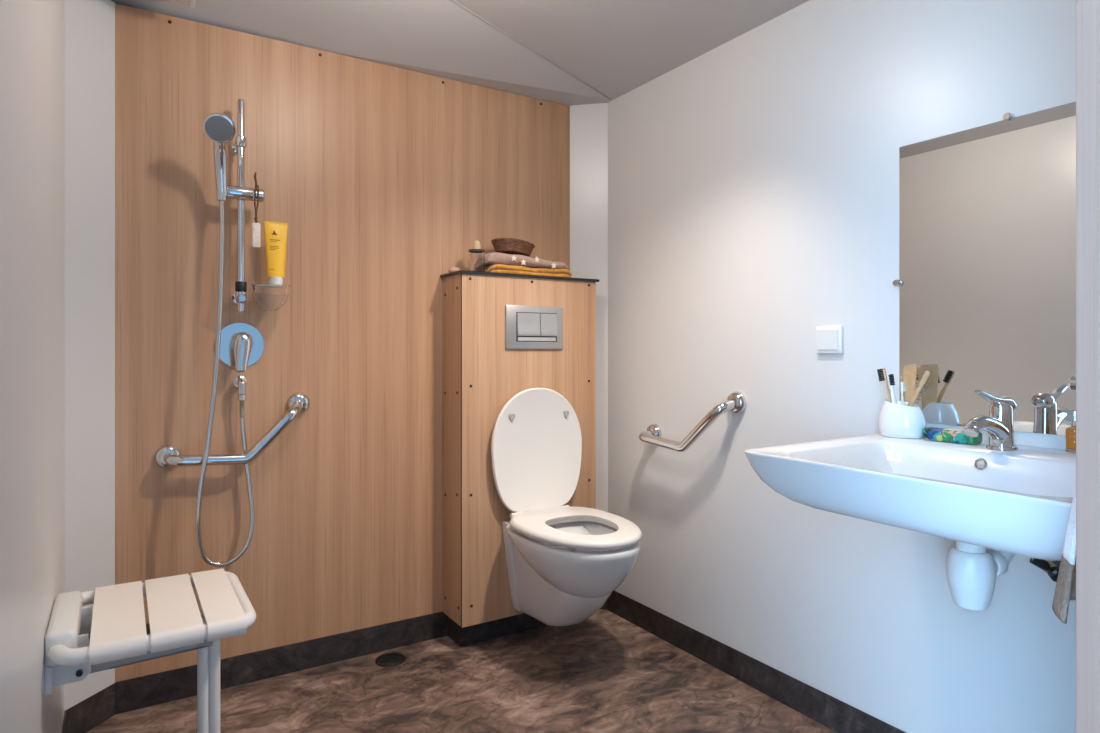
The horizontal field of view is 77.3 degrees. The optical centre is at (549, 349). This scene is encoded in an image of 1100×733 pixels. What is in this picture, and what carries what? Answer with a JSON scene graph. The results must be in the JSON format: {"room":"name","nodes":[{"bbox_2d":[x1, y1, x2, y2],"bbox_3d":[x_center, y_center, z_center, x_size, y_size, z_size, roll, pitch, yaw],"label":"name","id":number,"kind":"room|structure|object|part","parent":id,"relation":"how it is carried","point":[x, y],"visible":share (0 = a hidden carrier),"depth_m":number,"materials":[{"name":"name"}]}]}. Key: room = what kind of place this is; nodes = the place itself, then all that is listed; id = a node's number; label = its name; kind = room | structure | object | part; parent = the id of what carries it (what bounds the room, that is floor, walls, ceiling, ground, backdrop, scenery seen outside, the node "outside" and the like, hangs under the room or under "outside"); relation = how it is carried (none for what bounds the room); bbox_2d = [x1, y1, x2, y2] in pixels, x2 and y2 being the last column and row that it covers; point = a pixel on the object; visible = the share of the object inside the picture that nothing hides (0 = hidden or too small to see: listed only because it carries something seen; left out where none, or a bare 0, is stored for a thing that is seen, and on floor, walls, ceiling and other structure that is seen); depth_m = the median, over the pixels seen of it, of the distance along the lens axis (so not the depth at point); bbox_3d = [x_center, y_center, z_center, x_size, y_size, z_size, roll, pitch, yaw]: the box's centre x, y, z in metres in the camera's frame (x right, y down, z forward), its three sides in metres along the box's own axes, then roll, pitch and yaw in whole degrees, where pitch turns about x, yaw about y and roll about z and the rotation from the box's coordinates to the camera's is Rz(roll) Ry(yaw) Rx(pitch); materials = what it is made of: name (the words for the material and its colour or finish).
{"room":"accessible bathroom","nodes":[
{"label":"accessible bathroom","id":0,"kind":"room"},
{"bbox_2d":[0,0,64,732],"bbox_3d":[-0.814,0.025,0.992,0.080,2.050,2.345,0,0,-32],"label":"wall","id":1,"kind":"structure","parent":0,"point":[32,32],"depth_m":1.16,"materials":[{"name":"white paint"}]},
{"bbox_2d":[61,711,65,732],"bbox_3d":[-0.781,1.004,1.017,0.004,0.092,1.912,0,0,-32],"label":"baseboard","id":2,"kind":"structure","parent":1,"relation":"attached to","point":[64,719],"depth_m":1.78,"materials":[{"name":"grey stone"}]},
{"bbox_2d":[44,568,255,732],"bbox_3d":[-0.888,0.800,1.546,0.381,0.500,0.408,0,0,-32],"label":"stool","id":3,"kind":"object","parent":1,"relation":"attached to","point":[78,644],"visible":1,"depth_m":1.48,"materials":[{"name":"white plastic"}]},
{"bbox_3d":[-0.886,0.588,1.547,0.375,0.031,0.398,0,0,-32],"label":"tube frame","id":4,"kind":"part","parent":3,"relation":"part of","materials":[{"name":"white"}]},
{"bbox_2d":[111,0,808,105],"bbox_3d":[-0.018,-1.073,1.489,1.797,0.145,2.345,0,0,-32],"label":"ceiling","id":5,"kind":"structure","parent":0,"point":[615,47],"depth_m":2.23,"materials":[{"name":"white paint"}]},
{"bbox_2d":[170,0,195,7],"bbox_3d":[-1.089,-1.012,1.857,0.240,0.076,0.104,0,0,-32],"label":"ceiling vent","id":6,"kind":"object","parent":5,"relation":"in","point":[191,3],"visible":1,"depth_m":1.93,"materials":[{"name":"white plastic"}]},
{"bbox_2d":[451,0,610,99],"bbox_3d":[-0.063,-1.046,2.402,0.006,0.100,0.918,0,0,41],"label":"trim","id":7,"kind":"structure","parent":5,"relation":"attached to","point":[457,3],"depth_m":2.38,"materials":[{"name":"grey paint"}]},
{"bbox_2d":[86,609,836,732],"bbox_3d":[-0.018,1.075,1.489,1.997,0.050,2.345,0,0,-32],"label":"floor","id":8,"kind":"structure","parent":0,"point":[604,672],"depth_m":2.10,"materials":[{"name":"brown stone"}]},
{"bbox_2d":[375,652,405,666],"bbox_3d":[-0.540,1.047,2.331,0.102,0.006,0.102,0,0,-32],"label":"floor drain","id":9,"kind":"object","parent":8,"relation":"on","point":[388,659],"visible":1,"depth_m":2.32,"materials":[{"name":"black metal"}]},
{"bbox_2d":[440,270,598,646],"bbox_3d":[-0.102,0.388,2.588,0.586,1.324,0.193,0,0,-32],"label":"cabinet","id":10,"kind":"object","parent":8,"relation":"on","point":[504,335],"visible":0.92,"depth_m":2.46,"materials":[{"name":"brown wood"}]},
{"bbox_3d":[-0.347,0.347,2.453,0.009,1.224,0.161,0,0,-32],"label":"panel","id":11,"kind":"part","parent":10,"relation":"part of","materials":[{"name":"brown wood"}]},
{"bbox_2d":[448,267,459,272],"bbox_3d":[-0.345,-0.287,2.485,0.046,0.026,0.046,0,0,-32],"label":"soap","id":12,"kind":"object","parent":10,"relation":"on","point":[452,269],"visible":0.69,"depth_m":2.47,"materials":[{"name":"beige"}]},
{"bbox_2d":[468,241,484,271],"bbox_3d":[-0.263,-0.334,2.471,0.059,0.119,0.059,0,0,-32],"label":"glass jar","id":13,"kind":"object","parent":10,"relation":"on","point":[476,255],"visible":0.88,"depth_m":2.45,"materials":[{"name":"clear glass"}]},
{"bbox_2d":[485,264,572,277],"bbox_3d":[-0.098,-0.293,2.612,0.365,0.038,0.132,0,0,-32],"label":"bath towel","id":14,"kind":"object","parent":10,"relation":"on","point":[498,268],"visible":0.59,"depth_m":2.55,"materials":[{"name":"yellow fabric"}]},
{"bbox_2d":[485,252,568,268],"bbox_3d":[-0.105,-0.333,2.607,0.352,0.047,0.128,0,0,-32],"label":"bath towel","id":15,"kind":"object","parent":14,"relation":"on","point":[492,258],"visible":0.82,"depth_m":2.54,"materials":[{"name":"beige fabric"}]},
{"bbox_2d":[491,238,534,255],"bbox_3d":[-0.139,-0.382,2.591,0.177,0.061,0.117,0,0,-32],"label":"wicker basket","id":16,"kind":"object","parent":15,"relation":"on","point":[503,245],"visible":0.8,"depth_m":2.54,"materials":[{"name":"brown wicker"}]},
{"bbox_3d":[-0.056,-0.083,2.522,0.242,0.157,0.011,0,0,-32],"label":"flush plate","id":17,"kind":"part","parent":10,"relation":"part of","materials":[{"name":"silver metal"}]},
{"bbox_2d":[491,388,641,626],"bbox_3d":[0.082,0.538,2.298,0.380,0.801,0.535,0,0,-32],"label":"toilet","id":18,"kind":"object","parent":10,"relation":"attached to","point":[564,563],"visible":1,"depth_m":2.40,"materials":[{"name":"white ceramic"}]},
{"bbox_3d":[-0.044,0.359,2.499,0.380,0.443,0.035,0,0,-32],"label":"lid","id":19,"kind":"part","parent":18,"relation":"part of","materials":[{"name":"white plastic"}]},
{"bbox_3d":[0.081,0.774,2.298,0.364,0.328,0.534,0,0,-32],"label":"bowl","id":20,"kind":"part","parent":18,"relation":"part of","materials":[{"name":"white ceramic"}]},
{"bbox_3d":[0.094,0.585,2.278,0.376,0.026,0.488,0,0,-32],"label":"seat","id":21,"kind":"part","parent":18,"relation":"part of","materials":[{"name":"white plastic"}]},
{"bbox_2d":[608,0,1075,732],"bbox_3d":[0.777,0.025,1.986,0.080,2.050,2.345,0,0,-32],"label":"wall","id":22,"kind":"structure","parent":0,"point":[753,182],"depth_m":1.99,"materials":[{"name":"white paint"}]},
{"bbox_2d":[639,391,745,451],"bbox_3d":[0.458,0.238,2.344,0.093,0.213,0.473,0,0,-32],"label":"grab bar","id":23,"kind":"object","parent":22,"relation":"attached to","point":[735,403],"visible":1,"depth_m":2.23,"materials":[{"name":"silver metal"}]},
{"bbox_2d":[607,591,905,732],"bbox_3d":[0.739,1.004,1.968,0.004,0.092,1.914,0,0,-32],"label":"baseboard","id":24,"kind":"structure","parent":22,"relation":"attached to","point":[837,715],"depth_m":2.14,"materials":[{"name":"grey stone"}]},
{"bbox_2d":[816,325,842,353],"bbox_3d":[0.772,-0.029,1.905,0.016,0.077,0.081,0,0,-32],"label":"light switch","id":25,"kind":"object","parent":22,"relation":"attached to","point":[829,339],"visible":1,"depth_m":1.90,"materials":[{"name":"white plastic"}]},
{"bbox_2d":[744,434,1075,560],"bbox_3d":[0.803,0.287,1.321,0.582,0.158,0.641,0,0,-32],"label":"washbasin","id":26,"kind":"object","parent":22,"relation":"attached to","point":[1019,502],"visible":0.84,"depth_m":1.26,"materials":[{"name":"white ceramic"}]},
{"bbox_2d":[878,400,926,438],"bbox_3d":[0.845,0.165,1.652,0.087,0.086,0.109,0,0,-32],"label":"toothbrush cup","id":27,"kind":"object","parent":26,"relation":"on","point":[897,420],"visible":0.94,"depth_m":1.62,"materials":[{"name":"white ceramic"}]},
{"bbox_2d":[877,368,891,402],"bbox_3d":[0.824,0.120,1.681,0.014,0.153,0.051,0,0,-32],"label":"toothbrush","id":28,"kind":"object","parent":27,"relation":"in","point":[883,372],"visible":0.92,"depth_m":1.69,"materials":[{"name":"brown wood"}]},
{"bbox_3d":[0.829,0.120,1.677,0.011,0.153,0.039,0,0,-27],"label":"handle","id":29,"kind":"part","parent":28,"relation":"part of","materials":[{"name":"brown wood"}]},
{"bbox_2d":[888,374,896,403],"bbox_3d":[0.822,0.127,1.647,0.018,0.139,0.029,0,0,-32],"label":"toothbrush","id":30,"kind":"object","parent":27,"relation":"in","point":[891,379],"visible":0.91,"depth_m":1.65,"materials":[{"name":"white plastic"}]},
{"bbox_2d":[900,382,905,404],"bbox_3d":[0.865,0.137,1.673,0.019,0.120,0.045,0,0,21],"label":"toothbrush","id":31,"kind":"object","parent":27,"relation":"in","point":[902,386],"visible":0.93,"depth_m":1.68,"materials":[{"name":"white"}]},
{"bbox_3d":[0.858,0.137,1.674,0.007,0.119,0.042,0,0,20],"label":"handle","id":32,"kind":"part","parent":31,"relation":"part of","materials":[{"name":"teal"}]},
{"bbox_2d":[901,364,916,406],"bbox_3d":[0.871,0.114,1.673,0.004,0.160,0.053,0,0,-10],"label":"comb","id":33,"kind":"object","parent":27,"relation":"in","point":[909,371],"visible":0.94,"depth_m":1.67,"materials":[{"name":"beige wood"}]},
{"bbox_2d":[907,371,931,406],"bbox_3d":[0.871,0.123,1.650,0.016,0.149,0.082,0,0,-38],"label":"toothbrush","id":34,"kind":"object","parent":27,"relation":"in","point":[927,374],"visible":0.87,"depth_m":1.63,"materials":[{"name":"brown wood"}]},
{"bbox_2d":[922,427,981,444],"bbox_3d":[0.908,0.193,1.555,0.048,0.029,0.114,0,0,-37],"label":"soap","id":35,"kind":"object","parent":26,"relation":"on","point":[948,435],"visible":0.82,"depth_m":1.54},
{"bbox_2d":[946,541,1015,610],"bbox_3d":[0.922,0.426,1.409,0.292,0.155,0.085,0,0,-29],"label":"trap","id":36,"kind":"object","parent":26,"relation":"attached to","point":[972,571],"visible":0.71,"depth_m":1.33,"materials":[{"name":"white plastic"}]},
{"bbox_2d":[947,579,994,610],"bbox_3d":[0.831,0.481,1.359,0.080,0.046,0.080,0,0,-32],"label":"cup","id":37,"kind":"object","parent":36,"relation":"on","point":[971,595],"depth_m":1.33,"materials":[{"name":"white plastic"}]},
{"bbox_2d":[964,390,1018,450],"bbox_3d":[0.905,0.144,1.417,0.164,0.128,0.058,0,0,-32],"label":"tap","id":38,"kind":"object","parent":26,"relation":"on","point":[998,425],"visible":1,"depth_m":1.42,"materials":[{"name":"silver metal"}]},
{"bbox_3d":[0.897,0.164,1.412,0.135,0.062,0.041,0,0,-32],"label":"spout","id":39,"kind":"part","parent":38,"relation":"part of","materials":[{"name":"silver metal"}]},
{"bbox_3d":[0.920,0.106,1.426,0.129,0.051,0.044,0,0,-32],"label":"lever","id":40,"kind":"part","parent":38,"relation":"part of","materials":[{"name":"silver metal"}]},
{"bbox_2d":[1066,410,1075,452],"bbox_3d":[1.067,0.165,1.397,0.031,0.086,0.031,0,0,-32],"label":"perfume bottle","id":41,"kind":"object","parent":26,"relation":"on","point":[1070,431],"visible":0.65,"depth_m":1.39,"materials":[{"name":"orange glass"}]},
{"bbox_3d":[1.067,0.179,1.397,0.031,0.058,0.031,0,0,-32],"label":"glass","id":42,"kind":"part","parent":41,"relation":"part of","materials":[{"name":"orange glass"}]},
{"bbox_2d":[893,101,1075,435],"bbox_3d":[1.012,-0.172,1.518,0.020,0.700,0.529,0,0,-32],"label":"mirror","id":43,"kind":"object","parent":22,"relation":"attached to","point":[986,283],"visible":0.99,"depth_m":1.55,"materials":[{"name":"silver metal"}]},
{"bbox_2d":[1030,558,1060,581],"bbox_3d":[1.034,0.407,1.412,0.093,0.118,0.060,0,0,-32],"label":"angle valve","id":44,"kind":"object","parent":22,"relation":"attached to","point":[1051,568],"visible":0.43,"depth_m":1.40,"materials":[{"name":"black metal"}]},
{"bbox_3d":[1.019,0.451,1.383,0.030,0.031,0.023,0,0,3],"label":"handle","id":45,"kind":"part","parent":44,"relation":"part of","materials":[{"name":"black plastic"}]},
{"bbox_3d":[-0.614,0.025,2.443,1.797,2.050,0.080,0,0,-32],"label":"wall","id":46,"kind":"structure","parent":0,"visible":0},
{"bbox_2d":[65,0,114,709],"bbox_3d":[-1.280,-0.021,1.911,0.019,1.958,0.168,0,0,13],"label":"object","id":47,"kind":"structure","parent":46,"relation":"attached to","point":[89,24],"depth_m":1.90,"materials":[{"name":"white paint"}]},
{"bbox_2d":[65,683,114,732],"bbox_3d":[-1.279,1.004,1.910,0.021,0.092,0.169,0,0,13],"label":"trim","id":48,"kind":"structure","parent":46,"relation":"attached to","point":[99,707],"depth_m":1.91,"materials":[{"name":"grey stone"}]},
{"bbox_2d":[115,612,447,713],"bbox_3d":[-0.588,1.004,2.403,1.574,0.092,0.013,0,0,-32],"label":"baseboard","id":49,"kind":"structure","parent":46,"relation":"attached to","point":[171,685],"depth_m":2.22,"materials":[{"name":"grey stone"}]},
{"bbox_2d":[115,3,569,681],"bbox_3d":[-0.588,-0.021,2.403,1.574,1.956,0.013,0,0,-32],"label":"cladding","id":50,"kind":"object","parent":46,"relation":"attached to","point":[383,179],"visible":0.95,"depth_m":2.26,"materials":[{"name":"brown wood"}]},
{"bbox_2d":[154,392,309,468],"bbox_3d":[-0.959,0.246,2.117,0.446,0.217,0.096,0,0,-32],"label":"grab bar","id":51,"kind":"object","parent":50,"relation":"attached to","point":[168,456],"visible":1,"depth_m":2.08,"materials":[{"name":"silver metal"}]},
{"bbox_2d":[233,376,245,400],"bbox_3d":[-0.958,0.119,2.133,0.038,0.076,0.057,0,0,-32],"label":"outlet","id":52,"kind":"object","parent":50,"relation":"attached to","point":[239,382],"visible":1,"depth_m":2.11,"materials":[{"name":"silver metal"}]},
{"bbox_2d":[214,322,264,371],"bbox_3d":[-0.953,-0.009,2.125,0.144,0.155,0.076,0,0,-32],"label":"shower mixer","id":53,"kind":"object","parent":50,"relation":"attached to","point":[242,345],"visible":0.96,"depth_m":2.13,"materials":[{"name":"silver metal"}]},
{"bbox_3d":[-0.943,0.006,2.111,0.054,0.123,0.041,0,0,-32],"label":"lever","id":54,"kind":"part","parent":53,"relation":"part of","materials":[{"name":"silver metal"}]},
{"bbox_2d":[227,99,263,311],"bbox_3d":[-0.950,-0.438,2.110,0.124,0.644,0.105,0,0,-32],"label":"shower rail","id":55,"kind":"object","parent":50,"relation":"attached to","point":[241,193],"visible":0.87,"depth_m":2.08,"materials":[{"name":"silver metal"}]},
{"bbox_2d":[203,113,235,200],"bbox_3d":[-0.958,-0.555,1.982,0.083,0.223,0.149,0,0,-32],"label":"shower","id":56,"kind":"object","parent":55,"relation":"attached to","point":[218,127],"visible":1,"depth_m":1.96,"materials":[{"name":"silver metal"}]},
{"bbox_3d":[-0.958,-0.542,2.001,0.039,0.197,0.118,0,0,-25],"label":"handle","id":57,"kind":"part","parent":56,"relation":"part of","materials":[{"name":"silver metal"}]},
{"bbox_2d":[195,200,254,566],"bbox_3d":[-0.967,0.101,2.061,0.044,1.090,0.184,0,0,29],"label":"shower hose","id":58,"kind":"object","parent":56,"relation":"hanging from","point":[204,556],"visible":0.98,"depth_m":2.02,"materials":[{"name":"silver metal"}]},
{"bbox_2d":[252,172,260,247],"bbox_3d":[-0.901,-0.426,2.100,0.024,0.232,0.058,0,0,-32],"label":"tag","id":59,"kind":"object","parent":55,"relation":"hanging from","point":[256,227],"visible":0.86,"depth_m":2.08,"materials":[{"name":"white"}]},
{"bbox_3d":[-0.899,-0.462,2.100,0.015,0.160,0.058,0,0,-32],"label":"cord","id":60,"kind":"part","parent":59,"relation":"part of","materials":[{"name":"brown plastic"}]},
{"bbox_3d":[-0.892,-0.474,2.107,0.028,0.040,0.040,0,0,-32],"label":"knob","id":61,"kind":"part","parent":55,"relation":"part of","materials":[{"name":"silver metal"}]},
{"bbox_2d":[235,281,289,310],"bbox_3d":[-0.883,-0.165,2.116,0.154,0.085,0.096,0,0,-32],"label":"soap dish","id":62,"kind":"object","parent":55,"relation":"attached to","point":[269,296],"visible":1,"depth_m":2.09,"materials":[{"name":"clear plastic"}]},
{"bbox_3d":[-0.933,-0.155,2.082,0.030,0.030,0.032,0,0,-32],"label":"lock knob","id":63,"kind":"part","parent":62,"relation":"part of","materials":[{"name":"silver metal"}]},
{"bbox_2d":[251,283,289,310],"bbox_3d":[-0.865,-0.162,2.127,0.112,0.080,0.096,0,0,-32],"label":"tray","id":64,"kind":"object","parent":62,"relation":"on","point":[269,296],"depth_m":2.09,"materials":[{"name":"clear plastic"}]},
{"bbox_2d":[264,221,287,283],"bbox_3d":[-0.849,-0.297,2.132,0.055,0.198,0.048,0,0,7],"label":"tube","id":65,"kind":"object","parent":62,"relation":"on","point":[275,232],"visible":0.92,"depth_m":2.12,"materials":[{"name":"yellow plastic"}]},
{"bbox_2d":[570,103,607,511],"bbox_3d":[0.156,-0.021,2.808,0.165,1.958,0.018,0,0,13],"label":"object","id":66,"kind":"structure","parent":46,"relation":"attached to","point":[588,122],"depth_m":2.79,"materials":[{"name":"white paint"}]},
{"bbox_2d":[600,601,606,609],"bbox_3d":[0.156,1.004,2.808,0.166,0.092,0.019,0,0,13],"label":"trim","id":67,"kind":"structure","parent":46,"relation":"attached to","point":[604,607],"depth_m":2.78,"materials":[{"name":"grey stone"}]},
{"bbox_3d":[0.550,-0.022,0.580,1.797,2.145,0.200,0,0,-32],"label":"wall","id":68,"kind":"structure","parent":0,"visible":0},
{"bbox_2d":[1052,485,1075,623],"bbox_3d":[0.667,0.169,0.818,0.254,0.282,0.046,0,0,-32],"label":"hand towel","id":69,"kind":"object","parent":68,"relation":"attached to","point":[1065,590],"visible":0.29,"depth_m":0.77,"materials":[{"name":"white fabric"}]},
{"bbox_2d":[1068,375,1075,390],"bbox_3d":[0.667,0.041,0.819,0.048,0.048,0.082,0,0,-32],"label":"peg","id":70,"kind":"object","parent":68,"relation":"attached to","point":[1072,380],"visible":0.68,"depth_m":0.84,"materials":[{"name":"silver metal"}]},
{"bbox_2d":[1076,0,1099,732],"bbox_3d":[0.593,0.060,0.601,0.020,1.980,0.221,0,0,-32],"label":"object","id":71,"kind":"structure","parent":68,"relation":"attached to","point":[1087,11],"depth_m":0.68,"materials":[{"name":"grey wood"}]}
]}

